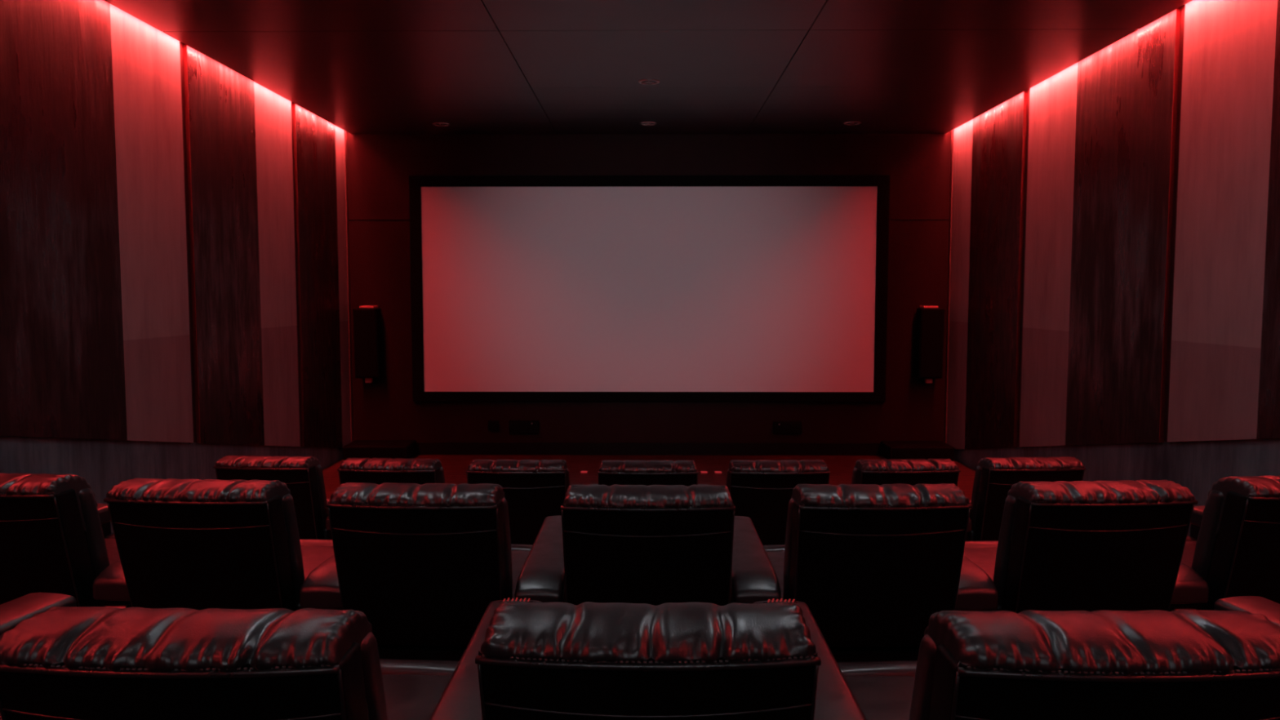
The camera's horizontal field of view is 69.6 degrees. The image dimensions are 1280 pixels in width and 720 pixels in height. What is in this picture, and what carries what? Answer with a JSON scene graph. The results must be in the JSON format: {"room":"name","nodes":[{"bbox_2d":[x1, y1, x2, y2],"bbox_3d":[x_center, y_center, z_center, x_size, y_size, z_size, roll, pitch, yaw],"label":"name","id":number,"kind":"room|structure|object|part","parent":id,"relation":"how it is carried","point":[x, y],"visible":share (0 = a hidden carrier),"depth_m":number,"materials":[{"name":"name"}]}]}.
{"room":"auditorium","nodes":[
{"label":"auditorium","id":0,"kind":"room"},
{"bbox_2d":[0,435,343,533],"bbox_3d":[-4.317,-0.513,4.914,0.200,5.130,16.600,0,4,0],"label":"wall","id":1,"kind":"structure","parent":0,"point":[104,464],"depth_m":7.44,"materials":[{"name":"grey paint"}]},
{"bbox_2d":[0,0,127,439],"bbox_3d":[-4.193,-1.075,5.325,0.040,3.747,4.010,0,4,0],"label":"wall panel","id":2,"kind":"object","parent":1,"relation":"attached to","point":[62,371],"visible":1,"depth_m":6.58,"materials":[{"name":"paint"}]},
{"bbox_2d":[110,4,193,442],"bbox_3d":[-4.171,-1.159,7.868,0.040,3.942,1.075,0,4,0],"label":"wall panel","id":3,"kind":"object","parent":1,"relation":"attached to","point":[146,60],"visible":0.88,"depth_m":7.84,"materials":[{"name":"fabric"}]},
{"bbox_2d":[179,41,196,444],"bbox_3d":[-4.184,-1.196,8.470,0.004,3.953,0.131,0,4,0],"label":"trim","id":4,"kind":"structure","parent":1,"relation":"attached to","point":[180,42],"depth_m":8.52,"materials":[{"name":"red"}]},
{"bbox_2d":[182,43,264,445],"bbox_3d":[-4.159,-1.116,9.262,0.040,4.225,1.437,0,4,0],"label":"wall panel","id":5,"kind":"object","parent":1,"relation":"attached to","point":[220,100],"visible":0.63,"depth_m":9.12,"materials":[{"name":"paint"}]},
{"bbox_2d":[253,81,300,446],"bbox_3d":[-4.148,-1.111,10.496,0.040,4.411,1.025,0,4,0],"label":"wall panel","id":6,"kind":"object","parent":1,"relation":"attached to","point":[273,111],"visible":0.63,"depth_m":10.45,"materials":[{"name":"paint"}]},
{"bbox_2d":[290,101,301,447],"bbox_3d":[-4.161,-1.146,11.073,0.004,4.423,0.131,0,4,0],"label":"trim","id":7,"kind":"structure","parent":1,"relation":"attached to","point":[291,101],"depth_m":11.12,"materials":[{"name":"red"}]},
{"bbox_2d":[292,102,342,448],"bbox_3d":[-4.137,-1.068,11.850,0.040,4.689,1.407,0,4,0],"label":"wall panel","id":8,"kind":"object","parent":1,"relation":"attached to","point":[313,136],"visible":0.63,"depth_m":11.73,"materials":[{"name":"paint"}]},
{"bbox_2d":[335,125,351,447],"bbox_3d":[-4.129,-1.097,12.737,0.040,4.756,0.368,0,4,0],"label":"wall panel","id":9,"kind":"object","parent":1,"relation":"attached to","point":[340,133],"visible":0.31,"depth_m":12.71,"materials":[{"name":"paint"}]},
{"bbox_2d":[344,130,353,442],"bbox_3d":[-4.121,-1.143,12.953,0.052,4.697,0.070,0,4,0],"label":"trim","id":10,"kind":"structure","parent":1,"relation":"attached to","point":[345,131],"depth_m":12.95,"materials":[{"name":"red"}]},
{"bbox_2d":[104,0,1191,134],"bbox_3d":[0.043,-2.819,4.711,8.520,0.500,16.200,0,4,0],"label":"ceiling","id":11,"kind":"structure","parent":0,"point":[362,67],"depth_m":8.67,"materials":[{"name":"paint"}]},
{"bbox_2d":[432,122,449,126],"bbox_3d":[-2.604,-3.082,12.054,0.226,0.028,0.226,0,4,0],"label":"recessed light","id":12,"kind":"object","parent":11,"relation":"in","point":[439,124],"visible":1,"depth_m":12.03,"materials":[{"name":"silver metal"}]},
{"bbox_2d":[640,121,656,125],"bbox_3d":[0.106,-3.078,12.001,0.226,0.028,0.226,0,4,0],"label":"recessed light","id":13,"kind":"object","parent":11,"relation":"in","point":[644,123],"visible":1,"depth_m":11.97,"materials":[{"name":"silver metal"}]},
{"bbox_2d":[638,79,659,84],"bbox_3d":[0.096,-2.910,9.647,0.226,0.028,0.226,0,4,0],"label":"recessed light","id":14,"kind":"object","parent":11,"relation":"in","point":[645,82],"visible":1,"depth_m":9.62,"materials":[{"name":"silver metal"}]},
{"bbox_2d":[844,121,861,125],"bbox_3d":[2.766,-3.076,11.978,0.226,0.028,0.226,0,4,0],"label":"recessed light","id":15,"kind":"object","parent":11,"relation":"in","point":[850,123],"visible":1,"depth_m":11.94,"materials":[{"name":"silver metal"}]},
{"bbox_2d":[346,130,951,443],"bbox_3d":[0.114,-1.093,13.055,8.520,5.130,0.200,0,4,0],"label":"wall","id":16,"kind":"structure","parent":0,"point":[380,166],"depth_m":12.93,"materials":[{"name":"paint"}]},
{"bbox_2d":[352,305,382,382],"bbox_3d":[-3.798,-0.208,12.878,0.351,1.103,0.347,0,4,0],"label":"wall speaker","id":17,"kind":"object","parent":16,"relation":"attached to","point":[367,337],"visible":1,"depth_m":12.72,"materials":[{"name":"black plastic"}]},
{"bbox_2d":[488,420,498,430],"bbox_3d":[-2.087,0.931,13.091,0.150,0.140,0.055,0,4,0],"label":"socket plate","id":18,"kind":"object","parent":16,"relation":"attached to","point":[492,424],"visible":1,"depth_m":13.07,"materials":[{"name":"black plastic"}]},
{"bbox_2d":[508,420,538,434],"bbox_3d":[-1.652,0.957,13.085,0.420,0.190,0.062,0,4,0],"label":"air vent","id":19,"kind":"object","parent":16,"relation":"in","point":[516,427],"visible":1,"depth_m":13.07,"materials":[{"name":"black metal"}]},
{"bbox_2d":[416,442,880,455],"bbox_3d":[0.113,1.268,13.108,8.400,0.172,0.030,0,4,0],"label":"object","id":20,"kind":"structure","parent":16,"relation":"attached to","point":[422,448],"depth_m":13.10,"materials":[{"name":"black"}]},
{"bbox_2d":[408,174,889,401],"bbox_3d":[0.123,-0.991,12.912,6.686,3.172,0.100,0,4,0],"label":"projection screen","id":21,"kind":"object","parent":16,"relation":"attached to","point":[770,287],"visible":1,"depth_m":12.89,"materials":[{"name":"white fabric"}]},
{"bbox_2d":[773,421,801,434],"bbox_3d":[2.093,0.964,13.053,0.400,0.180,0.062,0,4,0],"label":"air vent","id":22,"kind":"object","parent":16,"relation":"in","point":[779,427],"visible":1,"depth_m":13.03,"materials":[{"name":"black metal"}]},
{"bbox_2d":[914,305,944,383],"bbox_3d":[4.021,-0.203,12.810,0.351,1.103,0.347,0,4,0],"label":"wall speaker","id":23,"kind":"object","parent":16,"relation":"attached to","point":[930,319],"visible":1,"depth_m":12.65,"materials":[{"name":"black plastic"}]},
{"bbox_2d":[322,454,975,498],"bbox_3d":[0.043,1.703,5.034,8.520,0.692,16.200,0,4,0],"label":"floor","id":24,"kind":"structure","parent":0,"point":[455,467],"depth_m":12.35,"materials":[{"name":"black carpet"}]},
{"bbox_2d":[0,592,76,719],"bbox_3d":[-1.958,1.013,2.650,0.923,1.024,1.454,1,4,10],"label":"recliner chair","id":25,"kind":"object","parent":24,"relation":"on","point":[12,612],"visible":0.19,"depth_m":3.27,"materials":[{"name":"black leather"}]},
{"bbox_3d":[-2.289,0.976,2.820,0.208,0.146,1.235,1,4,10],"label":"armrest","id":26,"kind":"part","parent":25,"relation":"part of","materials":[{"name":"black leather"}]},
{"bbox_2d":[0,473,119,606],"bbox_3d":[-3.023,0.996,4.880,0.950,1.024,1.456,0,4,6],"label":"recliner chair","id":27,"kind":"object","parent":24,"relation":"on","point":[55,537],"visible":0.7,"depth_m":4.24,"materials":[{"name":"black leather"}]},
{"bbox_2d":[78,487,110,579],"bbox_3d":[-2.965,0.869,4.462,0.747,0.579,0.244,0,4,6],"label":"cushion","id":28,"kind":"object","parent":27,"relation":"on","point":[93,557],"depth_m":4.36,"materials":[{"name":"black leather"}]},
{"bbox_3d":[-3.377,0.991,5.029,0.214,0.146,1.235,0,4,6],"label":"armrest","id":29,"kind":"part","parent":27,"relation":"part of","materials":[{"name":"black leather"}]},
{"bbox_3d":[-3.377,1.244,5.050,0.190,0.465,1.170,0,4,6],"label":"panel","id":30,"kind":"part","parent":27,"relation":"part of","materials":[{"name":"black leather"}]},
{"bbox_3d":[-2.909,1.188,4.996,0.746,0.208,0.972,0,4,6],"label":"seat","id":31,"kind":"part","parent":27,"relation":"part of","materials":[{"name":"black leather"}]},
{"bbox_2d":[93,477,333,611],"bbox_3d":[-2.037,1.007,4.734,0.950,1.024,1.458,0,4,4],"label":"recliner chair","id":32,"kind":"object","parent":24,"relation":"on","point":[193,544],"visible":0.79,"depth_m":4.10,"materials":[{"name":"black leather"}]},
{"bbox_3d":[-2.395,1.002,4.872,0.214,0.146,1.235,0,4,4],"label":"armrest","id":33,"kind":"part","parent":32,"relation":"part of","materials":[{"name":"black leather"}]},
{"bbox_3d":[-2.395,1.256,4.893,0.190,0.465,1.170,0,4,4],"label":"panel","id":34,"kind":"part","parent":32,"relation":"part of","materials":[{"name":"black leather"}]},
{"bbox_3d":[-1.975,0.944,4.187,0.735,0.687,0.334,0,4,4],"label":"backrest","id":35,"kind":"part","parent":32,"relation":"part of","materials":[{"name":"black leather"}]},
{"bbox_2d":[282,493,304,603],"bbox_3d":[-1.965,0.879,4.319,0.747,0.579,0.244,0,4,4],"label":"cushion","id":36,"kind":"object","parent":32,"relation":"on","point":[293,575],"depth_m":4.23,"materials":[{"name":"black leather"}]},
{"bbox_3d":[-1.927,1.198,4.855,0.746,0.208,0.972,0,4,4],"label":"seat","id":37,"kind":"part","parent":32,"relation":"part of","materials":[{"name":"black leather"}]},
{"bbox_2d":[0,606,458,719],"bbox_3d":[-0.961,1.018,2.580,0.747,1.024,1.443,0,4,2],"label":"recliner chair","id":38,"kind":"object","parent":24,"relation":"on","point":[57,663],"visible":0.96,"depth_m":1.89,"materials":[{"name":"black leather"}]},
{"bbox_3d":[-0.975,0.954,2.047,0.735,0.687,0.334,0,4,2],"label":"backrest","id":39,"kind":"part","parent":38,"relation":"part of","materials":[{"name":"black leather"}]},
{"bbox_2d":[360,632,387,719],"bbox_3d":[-0.971,0.890,2.179,0.747,0.579,0.244,0,4,2],"label":"cushion","id":40,"kind":"object","parent":38,"relation":"on","point":[374,704],"depth_m":2.09,"materials":[{"name":"black leather"}]},
{"bbox_3d":[-0.957,1.209,2.716,0.746,0.208,0.972,0,4,2],"label":"seat","id":41,"kind":"part","parent":38,"relation":"part of","materials":[{"name":"black leather"}]},
{"bbox_2d":[213,455,329,539],"bbox_3d":[-2.948,1.220,7.788,0.937,1.024,1.456,0,4,5],"label":"recliner chair","id":42,"kind":"object","parent":24,"relation":"on","point":[303,476],"visible":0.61,"depth_m":7.11,"materials":[{"name":"black leather"}]},
{"bbox_2d":[315,464,328,529],"bbox_3d":[-2.893,1.093,7.373,0.762,0.579,0.244,0,4,5],"label":"cushion","id":43,"kind":"object","parent":42,"relation":"on","point":[322,511],"depth_m":7.28,"materials":[{"name":"black leather"}]},
{"bbox_3d":[-2.851,1.412,7.908,0.760,0.208,0.972,0,4,5],"label":"seat","id":44,"kind":"part","parent":42,"relation":"part of","materials":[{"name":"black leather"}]},
{"bbox_2d":[342,440,416,460],"bbox_3d":[-3.610,1.263,12.798,0.880,0.225,0.552,0,4,0],"label":"subwoofer","id":45,"kind":"object","parent":24,"relation":"on","point":[393,449],"visible":0.77,"depth_m":12.53,"materials":[{"name":"black"}]},
{"bbox_2d":[345,448,404,459],"bbox_3d":[-3.612,1.278,12.527,0.800,0.165,0.009,0,4,0],"label":"grille","id":46,"kind":"object","parent":45,"relation":"attached to","point":[393,453],"depth_m":12.52,"materials":[{"name":"black fabric"}]},
{"bbox_2d":[325,457,444,539],"bbox_3d":[-1.973,1.228,7.689,0.937,1.022,1.456,0,4,3],"label":"recliner chair","id":47,"kind":"object","parent":24,"relation":"on","point":[420,471],"visible":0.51,"depth_m":6.98,"materials":[{"name":"black leather"}]},
{"bbox_3d":[-2.326,1.223,7.820,0.218,0.146,1.235,0,4,3],"label":"armrest","id":48,"kind":"part","parent":47,"relation":"part of","materials":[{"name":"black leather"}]},
{"bbox_3d":[-2.325,1.477,7.840,0.193,0.465,1.170,0,4,3],"label":"panel","id":49,"kind":"part","parent":47,"relation":"part of","materials":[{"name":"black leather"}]},
{"bbox_3d":[-1.916,1.164,7.143,0.749,0.687,0.334,0,4,3],"label":"backrest","id":50,"kind":"part","parent":47,"relation":"part of","materials":[{"name":"black leather"}]},
{"bbox_2d":[440,466,444,483],"bbox_3d":[-1.908,1.100,7.275,0.762,0.579,0.244,0,4,3],"label":"cushion","id":51,"kind":"object","parent":47,"relation":"on","point":[442,472],"depth_m":7.16,"materials":[{"name":"black leather"}]},
{"bbox_2d":[299,482,533,661],"bbox_3d":[-1.050,1.013,4.644,0.950,1.024,1.454,0,4,2],"label":"recliner chair","id":52,"kind":"object","parent":24,"relation":"on","point":[424,564],"visible":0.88,"depth_m":4.02,"materials":[{"name":"black leather"}]},
{"bbox_3d":[-1.413,1.009,4.769,0.214,0.146,1.235,0,4,2],"label":"armrest","id":53,"kind":"part","parent":52,"relation":"part of","materials":[{"name":"black leather"}]},
{"bbox_3d":[-1.413,1.263,4.790,0.190,0.465,1.170,0,4,2],"label":"panel","id":54,"kind":"part","parent":52,"relation":"part of","materials":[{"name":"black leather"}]},
{"bbox_3d":[-0.971,0.951,4.098,0.735,0.687,0.334,0,4,2],"label":"backrest","id":55,"kind":"part","parent":52,"relation":"part of","materials":[{"name":"black leather"}]},
{"bbox_2d":[502,497,512,599],"bbox_3d":[-0.965,0.886,4.230,0.747,0.579,0.244,0,4,2],"label":"cushion","id":56,"kind":"object","parent":52,"relation":"on","point":[507,580],"depth_m":4.16,"materials":[{"name":"black leather"}]},
{"bbox_3d":[-0.943,1.205,4.767,0.746,0.208,0.972,0,4,2],"label":"seat","id":57,"kind":"part","parent":52,"relation":"part of","materials":[{"name":"black leather"}]},
{"bbox_2d":[466,459,569,544],"bbox_3d":[-0.998,1.232,7.626,0.937,1.024,1.454,0,4,2],"label":"recliner chair","id":58,"kind":"object","parent":24,"relation":"on","point":[535,491],"visible":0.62,"depth_m":6.95,"materials":[{"name":"black leather"}]},
{"bbox_2d":[567,468,569,486],"bbox_3d":[-0.923,1.104,7.213,0.762,0.579,0.244,0,4,2],"label":"cushion","id":59,"kind":"object","parent":58,"relation":"on","point":[568,475],"depth_m":7.11,"materials":[{"name":"black leather"}]},
{"bbox_2d":[587,460,706,486],"bbox_3d":[0.065,1.234,7.595,1.113,1.024,1.458,0,4,0],"label":"recliner chair","id":60,"kind":"object","parent":24,"relation":"on","point":[646,473],"visible":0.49,"depth_m":6.88,"materials":[{"name":"black leather"}]},
{"bbox_3d":[0.060,1.171,7.054,0.749,0.687,0.334,0,4,0],"label":"backrest","id":61,"kind":"part","parent":60,"relation":"part of","materials":[{"name":"black leather"}]},
{"bbox_2d":[429,597,866,719],"bbox_3d":[0.022,1.015,2.625,1.160,1.024,1.456,0,4,0],"label":"recliner chair","id":62,"kind":"object","parent":24,"relation":"on","point":[523,660],"visible":1,"depth_m":1.93,"materials":[{"name":"black leather"}]},
{"bbox_3d":[-0.453,0.982,2.737,0.208,0.146,1.235,0,4,0],"label":"armrest","id":63,"kind":"part","parent":62,"relation":"part of","materials":[{"name":"black leather"}]},
{"bbox_3d":[0.018,0.952,2.083,0.714,0.687,0.334,0,4,0],"label":"backrest","id":64,"kind":"part","parent":62,"relation":"part of","materials":[{"name":"black leather"}]},
{"bbox_3d":[0.499,0.982,2.729,0.208,0.146,1.235,0,4,0],"label":"armrest","id":65,"kind":"part","parent":62,"relation":"part of","materials":[{"name":"black leather"}]},
{"bbox_2d":[514,484,781,605],"bbox_3d":[0.039,1.017,4.604,1.195,1.022,1.456,0,4,0],"label":"recliner chair","id":66,"kind":"object","parent":24,"relation":"on","point":[652,544],"visible":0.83,"depth_m":3.97,"materials":[{"name":"black leather"}]},
{"bbox_3d":[-0.450,1.013,4.719,0.214,0.146,1.235,0,4,0],"label":"armrest","id":67,"kind":"part","parent":66,"relation":"part of","materials":[{"name":"black leather"}]},
{"bbox_3d":[-0.450,1.267,4.739,0.190,0.465,1.170,0,4,0],"label":"panel","id":68,"kind":"part","parent":66,"relation":"part of","materials":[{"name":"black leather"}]},
{"bbox_3d":[0.035,0.953,4.062,0.735,0.687,0.334,0,4,0],"label":"backrest","id":69,"kind":"part","parent":66,"relation":"part of","materials":[{"name":"black leather"}]},
{"bbox_3d":[0.530,1.267,4.731,0.190,0.465,1.170,0,4,0],"label":"panel","id":70,"kind":"part","parent":66,"relation":"part of","materials":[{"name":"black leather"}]},
{"bbox_3d":[0.530,1.014,4.710,0.214,0.146,1.235,0,4,0],"label":"armrest","id":71,"kind":"part","parent":66,"relation":"part of","materials":[{"name":"black leather"}]},
{"bbox_2d":[699,471,708,473],"bbox_3d":[0.822,1.438,11.825,0.110,0.014,0.102,0,4,0],"label":"floor marker","id":72,"kind":"object","parent":24,"relation":"on","point":[700,472],"visible":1,"depth_m":11.78,"materials":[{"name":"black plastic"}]},
{"bbox_2d":[713,471,722,473],"bbox_3d":[1.002,1.438,11.823,0.110,0.014,0.102,0,4,0],"label":"floor marker","id":73,"kind":"object","parent":24,"relation":"on","point":[714,472],"visible":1,"depth_m":11.77,"materials":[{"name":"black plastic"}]},
{"bbox_2d":[725,459,830,545],"bbox_3d":[1.129,1.233,7.607,0.937,1.024,1.456,0,4,-1],"label":"recliner chair","id":74,"kind":"object","parent":24,"relation":"on","point":[760,491],"visible":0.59,"depth_m":6.93,"materials":[{"name":"black leather"}]},
{"bbox_2d":[725,468,728,487],"bbox_3d":[1.047,1.105,7.196,0.762,0.579,0.244,0,4,-1],"label":"cushion","id":75,"kind":"object","parent":74,"relation":"on","point":[726,481],"depth_m":7.10,"materials":[{"name":"black leather"}]},
{"bbox_2d":[763,483,998,662],"bbox_3d":[1.129,1.014,4.624,0.950,1.024,1.456,0,4,-1],"label":"recliner chair","id":76,"kind":"object","parent":24,"relation":"on","point":[871,564],"visible":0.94,"depth_m":4.00,"materials":[{"name":"black leather"}]},
{"bbox_3d":[1.024,1.206,4.750,0.746,0.208,0.972,0,4,-1],"label":"seat","id":77,"kind":"part","parent":76,"relation":"part of","materials":[{"name":"black leather"}]},
{"bbox_2d":[783,497,794,600],"bbox_3d":[1.037,0.887,4.213,0.747,0.579,0.244,0,4,-1],"label":"cushion","id":78,"kind":"object","parent":76,"relation":"on","point":[788,547],"depth_m":4.15,"materials":[{"name":"black leather"}]},
{"bbox_3d":[1.040,0.952,4.080,0.735,0.687,0.334,0,4,-1],"label":"backrest","id":79,"kind":"part","parent":76,"relation":"part of","materials":[{"name":"black leather"}]},
{"bbox_3d":[1.494,1.011,4.744,0.214,0.146,1.235,0,4,-1],"label":"armrest","id":80,"kind":"part","parent":76,"relation":"part of","materials":[{"name":"black leather"}]},
{"bbox_3d":[1.494,1.265,4.764,0.190,0.465,1.170,0,4,-1],"label":"panel","id":81,"kind":"part","parent":76,"relation":"part of","materials":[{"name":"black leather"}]},
{"bbox_2d":[851,458,972,541],"bbox_3d":[2.105,1.231,7.653,0.937,1.022,1.456,0,4,-2],"label":"recliner chair","id":82,"kind":"object","parent":24,"relation":"on","point":[912,472],"visible":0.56,"depth_m":6.94,"materials":[{"name":"black leather"}]},
{"bbox_2d":[851,467,857,484],"bbox_3d":[2.033,1.102,7.241,0.762,0.579,0.244,0,4,-2],"label":"cushion","id":83,"kind":"object","parent":82,"relation":"on","point":[854,481],"depth_m":7.13,"materials":[{"name":"black leather"}]},
{"bbox_3d":[2.038,1.167,7.109,0.749,0.687,0.334,0,4,-2],"label":"backrest","id":84,"kind":"part","parent":82,"relation":"part of","materials":[{"name":"black leather"}]},
{"bbox_3d":[2.459,1.480,7.799,0.193,0.465,1.170,0,4,-2],"label":"panel","id":85,"kind":"part","parent":82,"relation":"part of","materials":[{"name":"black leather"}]},
{"bbox_3d":[2.459,1.226,7.778,0.218,0.146,1.235,0,4,-2],"label":"armrest","id":86,"kind":"part","parent":82,"relation":"part of","materials":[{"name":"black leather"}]},
{"bbox_2d":[880,440,954,461],"bbox_3d":[3.830,1.268,12.734,0.880,0.225,0.552,0,4,0],"label":"subwoofer","id":87,"kind":"object","parent":24,"relation":"on","point":[889,450],"visible":0.8,"depth_m":12.46,"materials":[{"name":"black"}]},
{"bbox_2d":[893,448,952,460],"bbox_3d":[3.827,1.282,12.463,0.800,0.165,0.009,0,4,0],"label":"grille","id":88,"kind":"object","parent":87,"relation":"attached to","point":[903,454],"depth_m":12.46,"materials":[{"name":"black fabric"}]},
{"bbox_2d":[968,456,1086,541],"bbox_3d":[3.081,1.224,7.737,0.937,1.024,1.454,0,4,-4],"label":"recliner chair","id":89,"kind":"object","parent":24,"relation":"on","point":[994,477],"visible":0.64,"depth_m":7.06,"materials":[{"name":"black leather"}]},
{"bbox_3d":[2.986,1.415,7.858,0.760,0.208,0.972,0,4,-4],"label":"seat","id":90,"kind":"part","parent":89,"relation":"part of","materials":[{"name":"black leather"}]},
{"bbox_2d":[968,466,982,531],"bbox_3d":[3.019,1.097,7.322,0.762,0.579,0.244,0,4,-4],"label":"cushion","id":91,"kind":"object","parent":89,"relation":"on","point":[975,513],"depth_m":7.24,"materials":[{"name":"black leather"}]},
{"bbox_2d":[836,608,1279,719],"bbox_3d":[1.004,1.020,2.564,0.747,1.022,1.441,0,4,-1],"label":"recliner chair","id":92,"kind":"object","parent":24,"relation":"on","point":[1182,664],"visible":0.98,"depth_m":1.87,"materials":[{"name":"black leather"}]},
{"bbox_3d":[1.003,1.210,2.699,0.746,0.208,0.972,0,4,-1],"label":"seat","id":93,"kind":"part","parent":92,"relation":"part of","materials":[{"name":"black leather"}]},
{"bbox_2d":[909,634,936,719],"bbox_3d":[1.008,0.891,2.162,0.747,0.579,0.244,0,4,-1],"label":"cushion","id":94,"kind":"object","parent":92,"relation":"on","point":[922,704],"depth_m":2.08,"materials":[{"name":"black leather"}]},
{"bbox_3d":[1.009,0.956,2.030,0.735,0.687,0.334,0,4,-1],"label":"backrest","id":95,"kind":"part","parent":92,"relation":"part of","materials":[{"name":"black leather"}]},
{"bbox_2d":[963,480,1208,613],"bbox_3d":[2.117,1.010,4.698,0.950,1.024,1.458,0,4,-3],"label":"recliner chair","id":96,"kind":"object","parent":24,"relation":"on","point":[1061,545],"visible":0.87,"depth_m":4.06,"materials":[{"name":"black leather"}]},
{"bbox_3d":[2.009,1.201,4.821,0.746,0.208,0.972,0,4,-3],"label":"seat","id":97,"kind":"part","parent":96,"relation":"part of","materials":[{"name":"black leather"}]},
{"bbox_2d":[993,495,1015,605],"bbox_3d":[2.039,0.882,4.284,0.747,0.579,0.244,0,4,-3],"label":"cushion","id":98,"kind":"object","parent":96,"relation":"on","point":[1004,575],"depth_m":4.21,"materials":[{"name":"black leather"}]},
{"bbox_3d":[2.046,0.947,4.152,0.735,0.687,0.334,0,4,-3],"label":"backrest","id":99,"kind":"part","parent":96,"relation":"part of","materials":[{"name":"black leather"}]},
{"bbox_3d":[2.478,1.259,4.851,0.190,0.465,1.170,0,4,-3],"label":"panel","id":100,"kind":"part","parent":96,"relation":"part of","materials":[{"name":"black leather"}]},
{"bbox_3d":[2.478,1.005,4.830,0.214,0.146,1.235,0,4,-3],"label":"armrest","id":101,"kind":"part","parent":96,"relation":"part of","materials":[{"name":"black leather"}]},
{"bbox_2d":[1181,475,1279,610],"bbox_3d":[3.106,1.000,4.827,0.950,1.024,1.454,0,4,-5],"label":"recliner chair","id":102,"kind":"object","parent":24,"relation":"on","point":[1233,541],"visible":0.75,"depth_m":4.21,"materials":[{"name":"black leather"}]},
{"bbox_3d":[2.994,1.192,4.945,0.746,0.208,0.972,0,4,-5],"label":"seat","id":103,"kind":"part","parent":102,"relation":"part of","materials":[{"name":"black leather"}]},
{"bbox_3d":[3.462,1.249,4.990,0.190,0.465,1.170,0,4,-5],"label":"panel","id":104,"kind":"part","parent":102,"relation":"part of","materials":[{"name":"black leather"}]},
{"bbox_3d":[3.462,0.995,4.970,0.214,0.146,1.235,0,4,-5],"label":"armrest","id":105,"kind":"part","parent":102,"relation":"part of","materials":[{"name":"black leather"}]},
{"bbox_2d":[1191,489,1223,582],"bbox_3d":[3.041,0.873,4.410,0.747,0.579,0.244,0,4,-5],"label":"cushion","id":106,"kind":"object","parent":102,"relation":"on","point":[1208,556],"depth_m":4.32,"materials":[{"name":"black leather"}]},
{"bbox_2d":[1213,595,1279,626],"bbox_3d":[1.962,1.015,2.616,0.923,1.024,1.454,-1,4,-9],"label":"recliner chair","id":107,"kind":"object","parent":24,"relation":"on","point":[1270,609],"visible":0.12,"depth_m":3.28,"materials":[{"name":"black leather"}]},
{"bbox_2d":[954,438,1279,536],"bbox_3d":[4.402,-0.507,4.838,0.200,5.130,16.600,0,4,0],"label":"wall","id":108,"kind":"structure","parent":0,"point":[1197,465],"depth_m":7.50,"materials":[{"name":"grey paint"}]},
{"bbox_2d":[943,129,953,443],"bbox_3d":[4.347,-1.137,12.879,0.052,4.697,0.070,0,4,0],"label":"trim","id":109,"kind":"structure","parent":108,"relation":"attached to","point":[952,131],"depth_m":12.87,"materials":[{"name":"red"}]},
{"bbox_2d":[946,119,973,448],"bbox_3d":[4.349,-1.079,12.473,0.040,4.756,0.749,0,4,0],"label":"wall panel","id":110,"kind":"object","parent":108,"relation":"attached to","point":[962,134],"visible":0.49,"depth_m":12.46,"materials":[{"name":"paint"}]},
{"bbox_2d":[964,89,1027,448],"bbox_3d":[4.339,-1.062,11.282,0.040,4.620,1.628,0,4,0],"label":"wall panel","id":111,"kind":"object","parent":108,"relation":"attached to","point":[999,133],"visible":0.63,"depth_m":11.12,"materials":[{"name":"paint"}]},
{"bbox_2d":[1017,88,1030,448],"bbox_3d":[4.349,-1.152,10.379,0.004,4.311,0.161,0,4,0],"label":"trim","id":112,"kind":"structure","parent":108,"relation":"attached to","point":[1028,89],"depth_m":10.44,"materials":[{"name":"red"}]},
{"bbox_2d":[1019,62,1077,447],"bbox_3d":[4.325,-1.114,9.732,0.040,4.296,1.136,0,4,0],"label":"wall panel","id":113,"kind":"object","parent":108,"relation":"attached to","point":[1053,100],"visible":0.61,"depth_m":9.68,"materials":[{"name":"paint"}]},
{"bbox_2d":[1065,6,1181,445],"bbox_3d":[4.313,-1.116,8.316,0.040,4.091,1.688,0,4,0],"label":"wall panel","id":114,"kind":"object","parent":108,"relation":"attached to","point":[1127,89],"visible":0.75,"depth_m":8.15,"materials":[{"name":"paint"}]},
{"bbox_2d":[1163,4,1185,443],"bbox_3d":[4.323,-1.209,7.403,0.004,3.774,0.121,0,4,0],"label":"trim","id":115,"kind":"structure","parent":108,"relation":"attached to","point":[1183,7],"depth_m":7.44,"materials":[{"name":"red"}]},
{"bbox_2d":[1167,0,1277,441],"bbox_3d":[4.300,-1.172,6.801,0.040,3.763,1.085,0,4,0],"label":"wall panel","id":116,"kind":"object","parent":108,"relation":"attached to","point":[1228,54],"visible":1,"depth_m":6.75,"materials":[{"name":"fabric"}]},
{"bbox_2d":[1256,0,1279,439],"bbox_3d":[4.282,-1.127,4.794,0.040,3.567,2.925,0,4,0],"label":"wall panel","id":117,"kind":"object","parent":108,"relation":"attached to","point":[1268,402],"visible":1,"depth_m":6.21,"materials":[{"name":"paint"}]}
]}

